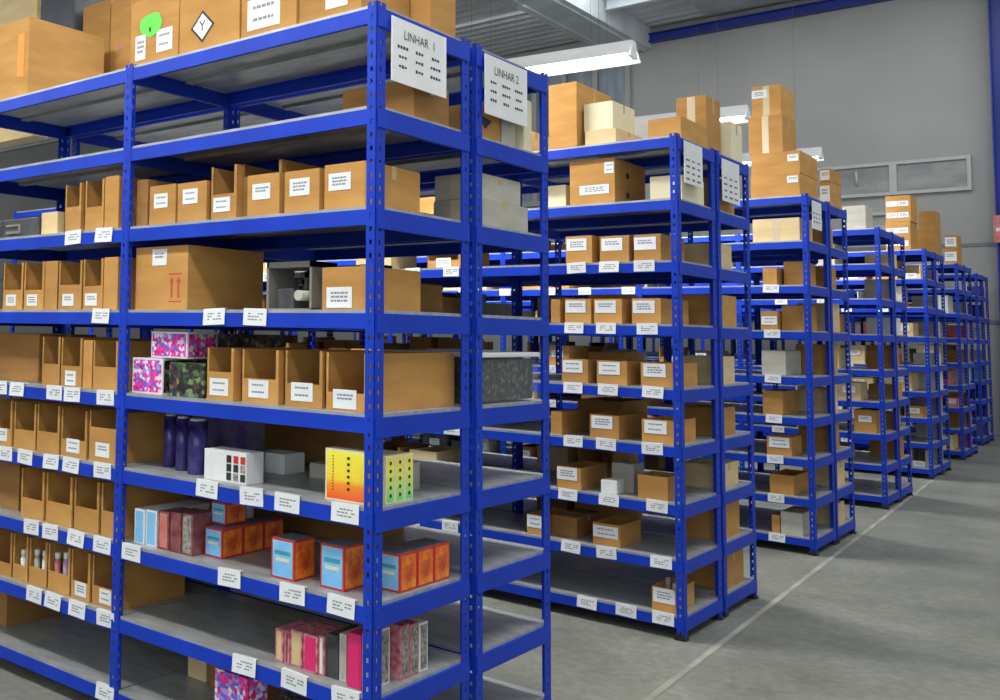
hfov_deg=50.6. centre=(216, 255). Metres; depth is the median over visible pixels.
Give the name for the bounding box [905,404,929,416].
carton
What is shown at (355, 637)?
printed box
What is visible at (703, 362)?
carton
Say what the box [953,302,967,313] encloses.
carton
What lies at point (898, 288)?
carton
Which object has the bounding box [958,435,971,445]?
carton
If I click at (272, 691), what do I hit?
carton
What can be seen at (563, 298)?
carton
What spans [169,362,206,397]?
printed box
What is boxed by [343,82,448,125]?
carton
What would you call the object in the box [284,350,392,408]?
bin
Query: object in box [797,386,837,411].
carton
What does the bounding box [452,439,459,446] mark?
carton
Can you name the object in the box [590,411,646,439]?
carton
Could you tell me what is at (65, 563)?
bottle
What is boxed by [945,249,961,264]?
carton
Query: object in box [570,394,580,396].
carton
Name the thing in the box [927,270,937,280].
carton
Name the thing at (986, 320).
shelving rack
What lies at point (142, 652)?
shelving rack
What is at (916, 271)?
bin
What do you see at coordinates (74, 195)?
bin
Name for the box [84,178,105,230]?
bin
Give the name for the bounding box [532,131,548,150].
carton
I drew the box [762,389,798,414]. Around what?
carton
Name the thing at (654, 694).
floor line
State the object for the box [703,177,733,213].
carton
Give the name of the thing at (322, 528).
carton
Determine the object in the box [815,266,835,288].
carton
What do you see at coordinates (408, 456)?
printed box
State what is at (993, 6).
trim
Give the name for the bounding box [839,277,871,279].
bin
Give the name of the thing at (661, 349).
bin
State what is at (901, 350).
carton
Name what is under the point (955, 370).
carton
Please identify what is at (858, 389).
carton
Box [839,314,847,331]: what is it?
bin
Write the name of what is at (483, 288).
carton
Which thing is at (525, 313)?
bin
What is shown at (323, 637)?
printed box
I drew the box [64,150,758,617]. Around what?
shelving rack
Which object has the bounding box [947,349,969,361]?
carton
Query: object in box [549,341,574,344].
carton
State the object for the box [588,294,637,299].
carton
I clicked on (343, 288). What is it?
carton
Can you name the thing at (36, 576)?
bin
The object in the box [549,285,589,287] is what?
carton
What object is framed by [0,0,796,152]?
ceiling
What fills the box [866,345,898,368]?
carton
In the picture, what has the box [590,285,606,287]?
carton
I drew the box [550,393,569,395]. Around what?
bin
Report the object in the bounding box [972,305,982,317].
carton
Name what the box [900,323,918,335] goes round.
carton
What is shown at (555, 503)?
carton
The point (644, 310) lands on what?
carton
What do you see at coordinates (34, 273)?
bin
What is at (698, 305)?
carton
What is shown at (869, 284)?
carton
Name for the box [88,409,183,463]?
bin
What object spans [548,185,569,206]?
carton
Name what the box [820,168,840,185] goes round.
carton
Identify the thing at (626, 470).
carton
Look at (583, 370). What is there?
carton
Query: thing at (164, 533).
printed box
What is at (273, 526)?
toy box
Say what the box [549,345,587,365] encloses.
carton
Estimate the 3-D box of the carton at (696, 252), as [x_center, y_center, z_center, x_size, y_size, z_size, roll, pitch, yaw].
[2.770,0.009,5.625,0.200,0.138,0.256,-3,-6,44]
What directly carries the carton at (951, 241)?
on the carton at (951, 255)
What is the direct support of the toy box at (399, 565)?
on the shelving rack at (142, 652)
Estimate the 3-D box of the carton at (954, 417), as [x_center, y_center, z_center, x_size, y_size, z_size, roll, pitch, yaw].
[9.956,2.164,13.288,0.222,0.192,0.235,-3,-6,44]
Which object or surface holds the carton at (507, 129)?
on the shelving rack at (497, 637)
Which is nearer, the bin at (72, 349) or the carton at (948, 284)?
the bin at (72, 349)
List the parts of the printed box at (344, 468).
panel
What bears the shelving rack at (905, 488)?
on the floor
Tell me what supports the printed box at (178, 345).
on the printed box at (151, 375)
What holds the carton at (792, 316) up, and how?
on the shelving rack at (819, 536)
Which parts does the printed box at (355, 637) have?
panel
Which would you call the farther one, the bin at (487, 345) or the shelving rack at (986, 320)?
the shelving rack at (986, 320)
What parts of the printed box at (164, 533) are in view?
panel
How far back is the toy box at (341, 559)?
3.14 m
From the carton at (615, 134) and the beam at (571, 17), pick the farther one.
the beam at (571, 17)
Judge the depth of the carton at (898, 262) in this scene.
11.18 m
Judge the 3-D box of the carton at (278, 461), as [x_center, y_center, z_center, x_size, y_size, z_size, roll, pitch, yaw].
[0.240,0.777,3.747,0.140,0.073,0.120,-3,-6,44]
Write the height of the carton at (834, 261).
0.196 m
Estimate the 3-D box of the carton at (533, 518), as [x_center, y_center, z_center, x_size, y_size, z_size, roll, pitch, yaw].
[1.844,1.477,5.518,0.104,0.106,0.303,-3,-6,44]
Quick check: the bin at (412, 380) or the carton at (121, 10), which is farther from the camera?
the carton at (121, 10)
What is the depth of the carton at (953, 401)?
12.71 m
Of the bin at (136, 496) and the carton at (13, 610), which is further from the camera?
the carton at (13, 610)
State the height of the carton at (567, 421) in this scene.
0.122 m
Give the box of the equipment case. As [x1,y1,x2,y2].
[40,0,104,138]
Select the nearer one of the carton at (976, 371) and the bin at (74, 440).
the bin at (74, 440)
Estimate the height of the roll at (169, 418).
0.200 m
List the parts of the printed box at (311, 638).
panel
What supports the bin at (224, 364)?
on the shelving rack at (142, 652)
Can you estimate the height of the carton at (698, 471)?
0.130 m
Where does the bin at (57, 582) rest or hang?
on the shelving rack at (142, 652)
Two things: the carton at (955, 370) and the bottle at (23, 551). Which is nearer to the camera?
the bottle at (23, 551)
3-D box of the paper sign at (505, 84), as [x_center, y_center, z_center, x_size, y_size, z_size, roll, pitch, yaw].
[1.067,-0.605,3.652,0.004,0.217,0.318,-3,-6,44]
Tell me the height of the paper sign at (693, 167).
0.216 m
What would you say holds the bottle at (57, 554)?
in the bin at (57, 582)
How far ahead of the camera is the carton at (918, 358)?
11.38 m
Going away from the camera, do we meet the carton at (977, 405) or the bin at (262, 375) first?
the bin at (262, 375)
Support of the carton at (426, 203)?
on the shelving rack at (632, 599)
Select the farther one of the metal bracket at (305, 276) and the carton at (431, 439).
the carton at (431, 439)
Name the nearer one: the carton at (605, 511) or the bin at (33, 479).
the bin at (33, 479)
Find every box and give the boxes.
[132,357,192,394]
[134,500,196,544]
[146,501,208,547]
[151,331,217,358]
[158,507,190,550]
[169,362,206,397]
[170,508,201,552]
[182,509,213,555]
[194,333,285,361]
[204,446,263,484]
[205,524,242,558]
[208,417,264,471]
[211,500,245,524]
[215,667,266,699]
[236,519,263,553]
[248,515,282,549]
[271,532,314,581]
[275,619,312,661]
[284,621,314,663]
[290,620,332,667]
[303,623,344,674]
[318,625,349,675]
[320,538,363,591]
[325,447,369,504]
[326,624,360,679]
[339,625,362,682]
[347,627,368,689]
[362,626,389,691]
[368,450,403,502]
[377,449,412,500]
[377,454,394,504]
[377,546,416,592]
[384,349,539,401]
[388,621,408,680]
[393,542,433,587]
[402,619,418,675]
[408,617,427,671]
[410,537,449,581]
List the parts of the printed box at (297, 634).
panel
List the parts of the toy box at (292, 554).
panel, panel, panel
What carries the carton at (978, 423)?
on the shelving rack at (986, 320)
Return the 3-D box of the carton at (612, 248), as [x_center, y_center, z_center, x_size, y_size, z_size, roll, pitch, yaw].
[2.206,-0.024,5.335,0.152,0.138,0.343,-3,-6,44]
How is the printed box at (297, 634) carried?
on the shelving rack at (142, 652)
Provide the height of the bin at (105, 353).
0.193 m
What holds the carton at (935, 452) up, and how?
on the shelving rack at (946, 464)
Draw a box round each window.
[478,65,631,206]
[817,162,892,199]
[892,155,971,194]
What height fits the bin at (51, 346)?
0.202 m
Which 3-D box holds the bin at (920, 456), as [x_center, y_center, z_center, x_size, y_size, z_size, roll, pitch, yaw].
[7.807,2.226,10.982,0.142,0.189,0.412,-3,-6,44]
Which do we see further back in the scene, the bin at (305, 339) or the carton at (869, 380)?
the carton at (869, 380)
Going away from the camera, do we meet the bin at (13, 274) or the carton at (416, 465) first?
the carton at (416, 465)
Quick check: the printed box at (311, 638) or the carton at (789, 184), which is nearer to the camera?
the printed box at (311, 638)
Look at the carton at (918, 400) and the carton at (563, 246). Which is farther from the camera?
the carton at (918, 400)
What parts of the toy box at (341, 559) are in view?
panel, panel, panel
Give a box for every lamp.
[471,0,640,75]
[490,0,490,52]
[607,16,749,123]
[697,0,823,165]
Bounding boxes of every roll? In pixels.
[163,413,177,466]
[175,416,189,470]
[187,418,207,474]
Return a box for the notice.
[993,215,999,242]
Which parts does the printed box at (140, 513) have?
panel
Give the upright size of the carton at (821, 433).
0.205 m
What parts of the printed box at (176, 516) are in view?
panel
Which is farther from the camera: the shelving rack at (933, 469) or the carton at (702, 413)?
the shelving rack at (933, 469)
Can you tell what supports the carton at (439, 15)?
on the shelving rack at (142, 652)
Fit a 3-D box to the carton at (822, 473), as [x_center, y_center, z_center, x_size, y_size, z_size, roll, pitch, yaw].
[4.621,1.637,7.553,0.222,0.192,0.273,-3,-6,44]
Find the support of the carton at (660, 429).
on the shelving rack at (632, 599)
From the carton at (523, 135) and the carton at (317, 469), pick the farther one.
the carton at (523, 135)
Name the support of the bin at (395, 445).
on the shelving rack at (632, 599)
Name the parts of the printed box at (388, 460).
panel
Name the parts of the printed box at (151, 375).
panel, panel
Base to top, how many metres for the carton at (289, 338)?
0.213 m
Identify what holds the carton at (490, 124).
on the shelving rack at (497, 637)
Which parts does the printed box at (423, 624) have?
panel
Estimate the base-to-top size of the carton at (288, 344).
0.165 m
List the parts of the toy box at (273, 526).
panel, panel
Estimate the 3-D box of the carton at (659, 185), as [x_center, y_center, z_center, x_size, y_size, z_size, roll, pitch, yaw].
[2.441,-0.338,5.258,0.162,0.134,0.330,-3,-6,44]
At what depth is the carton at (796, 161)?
7.18 m
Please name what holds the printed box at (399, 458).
on the shelving rack at (142, 652)
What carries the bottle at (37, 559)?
in the bin at (36, 576)
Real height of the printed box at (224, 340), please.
0.230 m
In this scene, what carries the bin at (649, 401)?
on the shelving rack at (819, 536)
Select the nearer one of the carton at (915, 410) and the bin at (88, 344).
the bin at (88, 344)
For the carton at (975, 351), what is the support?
on the shelving rack at (986, 320)
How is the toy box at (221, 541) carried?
on the shelving rack at (142, 652)
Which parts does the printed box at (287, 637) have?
panel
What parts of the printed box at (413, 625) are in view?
panel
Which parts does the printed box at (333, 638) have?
panel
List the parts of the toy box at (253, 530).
panel, panel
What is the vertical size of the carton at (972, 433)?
0.193 m
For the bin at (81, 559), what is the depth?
4.00 m
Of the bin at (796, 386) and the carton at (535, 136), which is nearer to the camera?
the carton at (535, 136)
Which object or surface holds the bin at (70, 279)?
on the shelving rack at (142, 652)
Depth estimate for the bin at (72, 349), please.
4.13 m
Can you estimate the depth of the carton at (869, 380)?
11.23 m
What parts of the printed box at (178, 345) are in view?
panel, panel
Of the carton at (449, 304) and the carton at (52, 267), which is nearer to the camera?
the carton at (52, 267)
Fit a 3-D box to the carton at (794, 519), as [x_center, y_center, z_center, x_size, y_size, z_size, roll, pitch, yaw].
[4.132,1.881,7.048,0.137,0.154,0.340,-3,-6,44]
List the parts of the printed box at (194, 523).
panel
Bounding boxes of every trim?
[0,242,999,323]
[489,589,541,606]
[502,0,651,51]
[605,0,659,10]
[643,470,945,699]
[648,0,890,43]
[687,0,788,15]
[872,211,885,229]
[987,0,999,315]
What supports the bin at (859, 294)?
on the shelving rack at (933, 469)
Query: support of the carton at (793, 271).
on the shelving rack at (819, 536)
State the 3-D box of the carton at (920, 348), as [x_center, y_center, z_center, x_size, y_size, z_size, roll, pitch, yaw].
[9.381,1.286,13.035,0.242,0.216,0.396,-3,-6,44]
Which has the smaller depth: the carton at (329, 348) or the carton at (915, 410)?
the carton at (329, 348)
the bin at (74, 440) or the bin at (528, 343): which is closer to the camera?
the bin at (74, 440)
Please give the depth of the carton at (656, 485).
5.00 m
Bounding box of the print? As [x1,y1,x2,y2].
[332,455,349,490]
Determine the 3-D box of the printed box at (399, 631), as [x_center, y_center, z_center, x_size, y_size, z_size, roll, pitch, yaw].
[0.560,1.247,3.150,0.091,0.165,0.050,-3,-6,44]
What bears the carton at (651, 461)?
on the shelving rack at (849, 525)
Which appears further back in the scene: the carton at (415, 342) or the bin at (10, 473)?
the carton at (415, 342)
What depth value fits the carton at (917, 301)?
11.44 m
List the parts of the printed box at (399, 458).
panel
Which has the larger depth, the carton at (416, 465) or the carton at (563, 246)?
the carton at (563, 246)
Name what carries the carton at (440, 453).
on the shelving rack at (632, 599)
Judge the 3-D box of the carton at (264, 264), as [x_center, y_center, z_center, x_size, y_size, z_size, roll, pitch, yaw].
[0.479,0.079,6.989,0.171,0.114,0.285,-3,-6,44]
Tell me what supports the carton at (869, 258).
on the shelving rack at (905, 488)
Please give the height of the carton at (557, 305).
0.128 m
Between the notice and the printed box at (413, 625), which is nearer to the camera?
the printed box at (413, 625)
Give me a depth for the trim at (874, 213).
17.36 m
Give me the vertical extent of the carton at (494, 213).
0.099 m
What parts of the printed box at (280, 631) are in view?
panel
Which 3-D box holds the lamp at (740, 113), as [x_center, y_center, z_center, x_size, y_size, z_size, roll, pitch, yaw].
[4.347,-3.384,9.765,1.500,4.305,0.340,-2,-5,38]
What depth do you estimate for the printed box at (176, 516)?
3.61 m
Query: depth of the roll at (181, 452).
3.71 m
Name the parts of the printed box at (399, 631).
panel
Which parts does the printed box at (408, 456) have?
panel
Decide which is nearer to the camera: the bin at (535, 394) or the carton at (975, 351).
the bin at (535, 394)
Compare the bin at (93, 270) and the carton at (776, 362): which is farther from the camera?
the carton at (776, 362)
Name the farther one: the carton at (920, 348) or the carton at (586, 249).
the carton at (920, 348)
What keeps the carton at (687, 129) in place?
on the shelving rack at (632, 599)
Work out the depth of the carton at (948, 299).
12.86 m
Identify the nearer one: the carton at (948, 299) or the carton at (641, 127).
the carton at (641, 127)
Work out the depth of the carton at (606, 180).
5.33 m
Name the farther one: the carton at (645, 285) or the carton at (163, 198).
the carton at (645, 285)
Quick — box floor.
[0,395,999,699]
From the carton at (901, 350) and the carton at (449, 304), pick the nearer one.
the carton at (449, 304)
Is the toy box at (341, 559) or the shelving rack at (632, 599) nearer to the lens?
the toy box at (341, 559)
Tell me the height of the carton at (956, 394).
0.160 m
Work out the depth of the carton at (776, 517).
6.99 m
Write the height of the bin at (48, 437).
0.199 m
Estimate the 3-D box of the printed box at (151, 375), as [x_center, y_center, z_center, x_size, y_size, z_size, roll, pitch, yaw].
[-0.207,0.461,3.817,0.170,0.134,0.161,-3,-6,44]
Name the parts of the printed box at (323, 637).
panel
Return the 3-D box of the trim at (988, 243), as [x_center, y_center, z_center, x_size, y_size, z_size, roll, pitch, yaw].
[3.965,0.906,24.662,43.000,1.336,0.011,-3,-6,44]
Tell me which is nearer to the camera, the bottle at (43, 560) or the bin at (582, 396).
the bottle at (43, 560)
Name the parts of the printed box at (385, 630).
panel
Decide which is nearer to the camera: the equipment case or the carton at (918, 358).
the equipment case
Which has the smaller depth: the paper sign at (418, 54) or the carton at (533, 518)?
the paper sign at (418, 54)
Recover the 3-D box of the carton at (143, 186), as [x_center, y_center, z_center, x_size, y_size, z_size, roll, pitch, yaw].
[-0.174,-0.193,3.965,0.063,0.183,0.330,-3,-6,44]
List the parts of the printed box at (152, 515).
panel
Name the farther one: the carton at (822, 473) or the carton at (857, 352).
the carton at (857, 352)
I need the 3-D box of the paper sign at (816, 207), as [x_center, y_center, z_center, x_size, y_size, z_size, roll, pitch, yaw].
[4.289,-0.285,7.091,0.004,0.200,0.247,-3,-6,44]
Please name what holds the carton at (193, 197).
on the shelving rack at (142, 652)
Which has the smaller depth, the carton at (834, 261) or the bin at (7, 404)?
the bin at (7, 404)
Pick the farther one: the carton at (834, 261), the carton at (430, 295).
the carton at (834, 261)
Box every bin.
[0,398,42,446]
[0,527,17,576]
[2,262,24,309]
[12,532,35,581]
[13,400,63,450]
[20,467,56,520]
[23,261,45,309]
[28,537,53,588]
[36,402,98,454]
[41,337,114,385]
[45,471,85,527]
[47,541,76,595]
[58,260,82,309]
[60,338,147,387]
[60,406,119,458]
[64,183,84,231]
[70,548,96,601]
[73,477,112,533]
[82,258,104,309]
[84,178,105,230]
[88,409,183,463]
[91,553,184,610]
[92,340,151,390]
[100,482,187,538]
[206,347,305,400]
[210,164,242,218]
[241,349,325,404]
[242,159,324,216]
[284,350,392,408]
[303,337,334,341]
[325,352,453,412]
[383,435,404,440]
[383,440,428,451]
[427,253,488,267]
[442,292,485,302]
[484,342,492,349]
[523,311,536,316]
[527,342,540,357]
[530,392,549,398]
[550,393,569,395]
[577,448,637,476]
[581,395,620,398]
[589,342,617,348]
[607,284,643,287]
[621,397,659,404]
[659,347,691,361]
[732,262,743,266]
[795,385,826,389]
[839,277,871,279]
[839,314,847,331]
[839,443,854,460]
[857,291,864,297]
[903,264,924,278]
[911,448,930,467]
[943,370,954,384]
[944,344,958,358]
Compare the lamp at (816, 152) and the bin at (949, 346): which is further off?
the bin at (949, 346)
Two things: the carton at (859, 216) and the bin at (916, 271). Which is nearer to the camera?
the carton at (859, 216)
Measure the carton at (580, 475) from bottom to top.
0.114 m
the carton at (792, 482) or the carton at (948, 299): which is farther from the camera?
the carton at (948, 299)
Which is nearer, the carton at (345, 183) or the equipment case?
the carton at (345, 183)
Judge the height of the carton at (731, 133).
0.224 m
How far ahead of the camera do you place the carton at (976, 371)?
14.97 m
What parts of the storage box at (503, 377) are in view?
lid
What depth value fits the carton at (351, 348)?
6.33 m
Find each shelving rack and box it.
[0,0,469,699]
[7,133,723,641]
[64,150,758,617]
[66,43,550,699]
[214,193,837,555]
[251,202,856,543]
[354,227,900,509]
[402,232,913,501]
[458,248,942,479]
[549,263,971,459]
[550,252,951,474]
[591,273,988,445]
[617,265,978,455]
[735,275,994,442]
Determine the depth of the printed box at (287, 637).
3.24 m
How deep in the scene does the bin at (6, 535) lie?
4.45 m
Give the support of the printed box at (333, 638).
on the shelving rack at (142, 652)
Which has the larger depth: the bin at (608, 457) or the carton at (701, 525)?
the bin at (608, 457)
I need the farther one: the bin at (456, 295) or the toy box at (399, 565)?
the bin at (456, 295)
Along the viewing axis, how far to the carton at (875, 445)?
9.38 m
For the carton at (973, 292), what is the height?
0.168 m
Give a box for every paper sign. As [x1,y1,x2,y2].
[391,15,445,98]
[484,53,526,126]
[683,140,702,187]
[721,158,739,205]
[812,200,821,230]
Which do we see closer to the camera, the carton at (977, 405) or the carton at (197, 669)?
the carton at (197, 669)
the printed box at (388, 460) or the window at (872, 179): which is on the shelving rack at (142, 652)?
the printed box at (388, 460)
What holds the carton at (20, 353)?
on the shelving rack at (142, 652)
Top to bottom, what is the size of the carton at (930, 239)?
0.281 m
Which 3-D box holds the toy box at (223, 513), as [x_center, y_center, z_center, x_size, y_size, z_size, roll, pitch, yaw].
[0.045,0.938,3.646,0.077,0.080,0.110,-3,-6,44]
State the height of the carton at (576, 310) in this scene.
0.130 m
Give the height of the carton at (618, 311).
0.129 m
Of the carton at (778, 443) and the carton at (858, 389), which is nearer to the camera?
the carton at (778, 443)
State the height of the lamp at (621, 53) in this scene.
4.305 m
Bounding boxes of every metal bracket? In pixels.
[294,272,309,288]
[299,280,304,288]
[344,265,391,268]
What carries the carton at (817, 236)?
on the shelving rack at (849, 525)
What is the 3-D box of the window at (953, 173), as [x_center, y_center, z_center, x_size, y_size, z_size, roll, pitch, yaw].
[12.179,-1.366,16.908,1.092,0.584,0.059,-3,-6,44]
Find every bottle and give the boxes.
[21,549,25,565]
[34,549,40,567]
[42,550,44,569]
[55,552,60,572]
[63,552,67,574]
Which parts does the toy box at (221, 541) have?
panel, panel, panel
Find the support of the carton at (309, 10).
on the shelving rack at (142, 652)
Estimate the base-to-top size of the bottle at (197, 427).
0.200 m
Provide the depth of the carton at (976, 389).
14.98 m
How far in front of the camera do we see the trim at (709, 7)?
18.71 m
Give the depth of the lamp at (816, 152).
11.16 m
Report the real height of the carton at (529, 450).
0.150 m
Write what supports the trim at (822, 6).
attached to the wall
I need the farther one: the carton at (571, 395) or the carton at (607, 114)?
the carton at (571, 395)
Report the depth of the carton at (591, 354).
5.85 m
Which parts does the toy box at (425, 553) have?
panel, panel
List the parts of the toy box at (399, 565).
panel, panel, panel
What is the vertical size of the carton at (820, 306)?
0.216 m
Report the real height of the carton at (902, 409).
0.121 m
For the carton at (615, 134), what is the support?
on the shelving rack at (632, 599)
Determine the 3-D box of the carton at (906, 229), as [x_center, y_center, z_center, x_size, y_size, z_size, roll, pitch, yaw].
[7.773,-0.206,11.263,0.236,0.325,0.403,-3,-6,44]
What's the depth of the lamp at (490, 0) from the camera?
11.04 m
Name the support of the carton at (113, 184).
on the shelving rack at (142, 652)
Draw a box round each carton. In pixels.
[0,0,47,147]
[0,16,104,99]
[0,333,95,382]
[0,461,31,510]
[0,592,59,626]
[41,211,64,233]
[44,261,79,309]
[83,0,115,72]
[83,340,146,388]
[103,257,135,309]
[104,175,143,227]
[109,0,143,71]
[130,0,180,65]
[135,245,262,309]
[136,179,174,225]
[149,183,177,224]
[177,180,210,221]
[179,0,241,53]
[184,415,207,444]
[188,495,211,505]
[188,657,209,681]
[210,664,295,699]
[241,0,299,37]
[247,172,283,215]
[253,508,403,541]
[263,263,306,272]
[264,423,378,462]
[264,449,304,474]
[284,168,324,212]
[286,335,297,342]
[286,342,319,348]
[299,0,408,22]
[301,342,323,348]
[310,460,325,478]
[322,264,420,311]
[324,160,419,212]
[324,340,361,349]
[329,348,350,349]
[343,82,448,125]
[351,348,390,350]
[356,256,416,268]
[361,336,396,342]
[384,343,409,348]
[409,0,454,36]
[410,337,454,348]
[410,445,459,462]
[413,461,419,489]
[420,197,434,213]
[420,284,441,312]
[423,433,459,445]
[434,198,527,231]
[435,172,519,205]
[438,339,483,348]
[442,297,459,313]
[443,288,459,289]
[449,103,499,141]
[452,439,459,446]
[478,287,502,289]
[478,303,514,315]
[478,439,502,453]
[500,119,514,145]
[515,100,531,151]
[522,286,539,288]
[523,443,540,457]
[527,507,566,534]
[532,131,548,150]
[537,297,587,322]
[537,445,576,470]
[537,497,573,510]
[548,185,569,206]
[549,81,610,148]
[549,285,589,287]
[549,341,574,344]
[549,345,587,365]
[551,244,565,250]
[551,299,564,322]
[551,408,588,433]
[552,508,599,538]
[557,460,606,489]
[562,358,613,382]
[565,299,593,322]
[566,235,599,262]
[570,158,644,204]
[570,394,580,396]
[574,502,641,519]
[578,397,646,425]
[584,100,634,134]
[585,127,641,144]
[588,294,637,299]
[588,346,608,350]
[588,351,641,359]
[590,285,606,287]
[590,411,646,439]
[593,515,640,547]
[594,299,631,323]
[597,360,651,384]
[600,235,633,261]
[601,349,645,360]
[601,478,624,494]
[612,460,643,492]
[632,298,688,324]
[634,234,684,260]
[635,119,651,137]
[638,471,678,500]
[640,454,673,468]
[641,362,696,387]
[642,416,695,444]
[644,284,656,286]
[648,116,707,147]
[650,174,703,204]
[652,576,693,613]
[676,95,720,153]
[679,549,743,588]
[680,295,736,326]
[681,355,734,383]
[684,243,731,268]
[684,404,734,435]
[685,457,737,488]
[686,500,739,539]
[687,350,727,355]
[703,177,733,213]
[720,122,741,162]
[748,114,795,155]
[751,84,794,120]
[751,150,817,180]
[751,173,817,198]
[753,217,811,241]
[761,311,781,329]
[762,350,800,374]
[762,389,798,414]
[763,268,783,284]
[767,433,801,455]
[770,469,808,495]
[772,509,783,532]
[781,506,812,535]
[782,305,817,330]
[784,261,815,285]
[796,344,837,373]
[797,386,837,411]
[798,303,839,331]
[798,422,839,450]
[802,460,844,485]
[802,500,844,524]
[812,228,832,246]
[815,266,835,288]
[818,244,842,264]
[819,181,841,208]
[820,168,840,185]
[837,348,847,367]
[838,381,867,399]
[842,205,872,228]
[847,345,866,363]
[851,376,878,388]
[854,408,882,432]
[863,322,866,333]
[864,279,896,300]
[865,254,896,267]
[866,317,900,334]
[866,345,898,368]
[868,383,901,398]
[870,437,903,457]
[873,260,902,278]
[884,372,918,390]
[885,195,917,223]
[885,221,917,249]
[885,406,904,414]
[885,411,900,428]
[896,286,907,306]
[899,348,913,360]
[899,354,901,363]
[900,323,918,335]
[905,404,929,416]
[912,296,938,308]
[912,321,940,336]
[913,353,940,364]
[915,371,942,389]
[915,396,942,414]
[916,423,942,438]
[917,229,941,255]
[917,345,944,361]
[918,211,940,231]
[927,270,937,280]
[928,295,952,312]
[933,448,939,462]
[942,433,957,449]
[944,281,966,290]
[945,235,960,249]
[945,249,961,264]
[946,325,968,337]
[946,396,960,406]
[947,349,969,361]
[948,368,969,383]
[948,392,967,404]
[949,411,971,425]
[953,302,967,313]
[958,422,977,436]
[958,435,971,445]
[967,286,983,295]
[967,384,987,397]
[968,326,985,338]
[969,350,986,359]
[971,404,984,415]
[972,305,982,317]
[973,365,986,378]
[978,423,986,434]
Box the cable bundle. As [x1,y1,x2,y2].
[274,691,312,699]
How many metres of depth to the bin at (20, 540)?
4.27 m
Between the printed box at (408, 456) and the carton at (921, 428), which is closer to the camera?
the printed box at (408, 456)
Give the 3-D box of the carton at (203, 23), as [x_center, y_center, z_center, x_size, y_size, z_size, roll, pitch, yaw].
[0.095,-0.856,3.785,0.310,0.222,0.362,-3,-6,44]
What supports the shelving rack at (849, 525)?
on the floor
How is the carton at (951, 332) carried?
on the shelving rack at (974, 447)
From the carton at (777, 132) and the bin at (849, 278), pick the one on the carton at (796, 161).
the carton at (777, 132)
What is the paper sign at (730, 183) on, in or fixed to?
attached to the shelving rack at (652, 524)
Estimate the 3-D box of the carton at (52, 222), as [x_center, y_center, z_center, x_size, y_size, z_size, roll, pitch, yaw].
[-0.653,-0.131,4.359,0.114,0.101,0.200,-3,-6,44]
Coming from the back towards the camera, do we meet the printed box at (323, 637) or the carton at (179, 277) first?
the carton at (179, 277)
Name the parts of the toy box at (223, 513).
panel, panel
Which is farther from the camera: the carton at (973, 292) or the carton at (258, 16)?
the carton at (973, 292)
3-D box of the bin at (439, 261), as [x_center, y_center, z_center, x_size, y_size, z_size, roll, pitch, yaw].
[1.478,0.017,6.067,0.228,0.138,0.345,-3,-6,44]
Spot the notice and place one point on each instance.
(996, 218)
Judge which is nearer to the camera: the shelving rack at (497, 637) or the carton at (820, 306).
the shelving rack at (497, 637)
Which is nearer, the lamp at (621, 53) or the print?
the print
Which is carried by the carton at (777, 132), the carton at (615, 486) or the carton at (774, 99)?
the carton at (774, 99)
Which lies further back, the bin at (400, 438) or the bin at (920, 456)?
the bin at (920, 456)
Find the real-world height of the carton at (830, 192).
0.178 m
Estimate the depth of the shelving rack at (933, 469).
11.06 m
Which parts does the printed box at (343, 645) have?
panel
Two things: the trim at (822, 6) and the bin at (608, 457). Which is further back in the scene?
the trim at (822, 6)
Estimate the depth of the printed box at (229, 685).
3.36 m
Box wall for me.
[0,0,999,434]
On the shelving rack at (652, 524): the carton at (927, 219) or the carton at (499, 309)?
the carton at (499, 309)
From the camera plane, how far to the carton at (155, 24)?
3.91 m
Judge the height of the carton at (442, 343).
0.214 m
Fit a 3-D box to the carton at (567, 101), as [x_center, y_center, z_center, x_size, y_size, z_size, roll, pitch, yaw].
[2.053,-0.752,5.594,0.160,0.357,0.460,-3,-6,44]
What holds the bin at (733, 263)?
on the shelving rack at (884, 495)
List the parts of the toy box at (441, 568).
panel, panel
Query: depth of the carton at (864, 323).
13.40 m
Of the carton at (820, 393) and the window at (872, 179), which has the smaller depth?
the carton at (820, 393)
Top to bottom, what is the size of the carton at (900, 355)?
0.119 m
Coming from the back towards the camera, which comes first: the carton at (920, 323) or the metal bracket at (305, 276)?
the carton at (920, 323)
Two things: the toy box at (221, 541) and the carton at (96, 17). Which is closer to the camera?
the toy box at (221, 541)
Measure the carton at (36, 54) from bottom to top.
0.378 m
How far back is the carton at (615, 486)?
5.15 m
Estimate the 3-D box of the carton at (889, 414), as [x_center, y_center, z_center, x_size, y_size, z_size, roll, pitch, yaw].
[6.347,1.556,9.432,0.222,0.158,0.218,-3,-6,44]
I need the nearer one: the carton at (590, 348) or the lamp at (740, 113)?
the carton at (590, 348)
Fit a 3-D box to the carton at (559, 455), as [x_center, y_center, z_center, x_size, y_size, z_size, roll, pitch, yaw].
[2.175,1.241,6.156,0.192,0.142,0.412,-3,-6,44]
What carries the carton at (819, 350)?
on the shelving rack at (849, 525)
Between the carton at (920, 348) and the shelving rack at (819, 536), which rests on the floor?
the shelving rack at (819, 536)
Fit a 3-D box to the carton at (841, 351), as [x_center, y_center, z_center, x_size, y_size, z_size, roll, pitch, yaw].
[5.773,0.955,9.270,0.140,0.182,0.339,-3,-6,44]

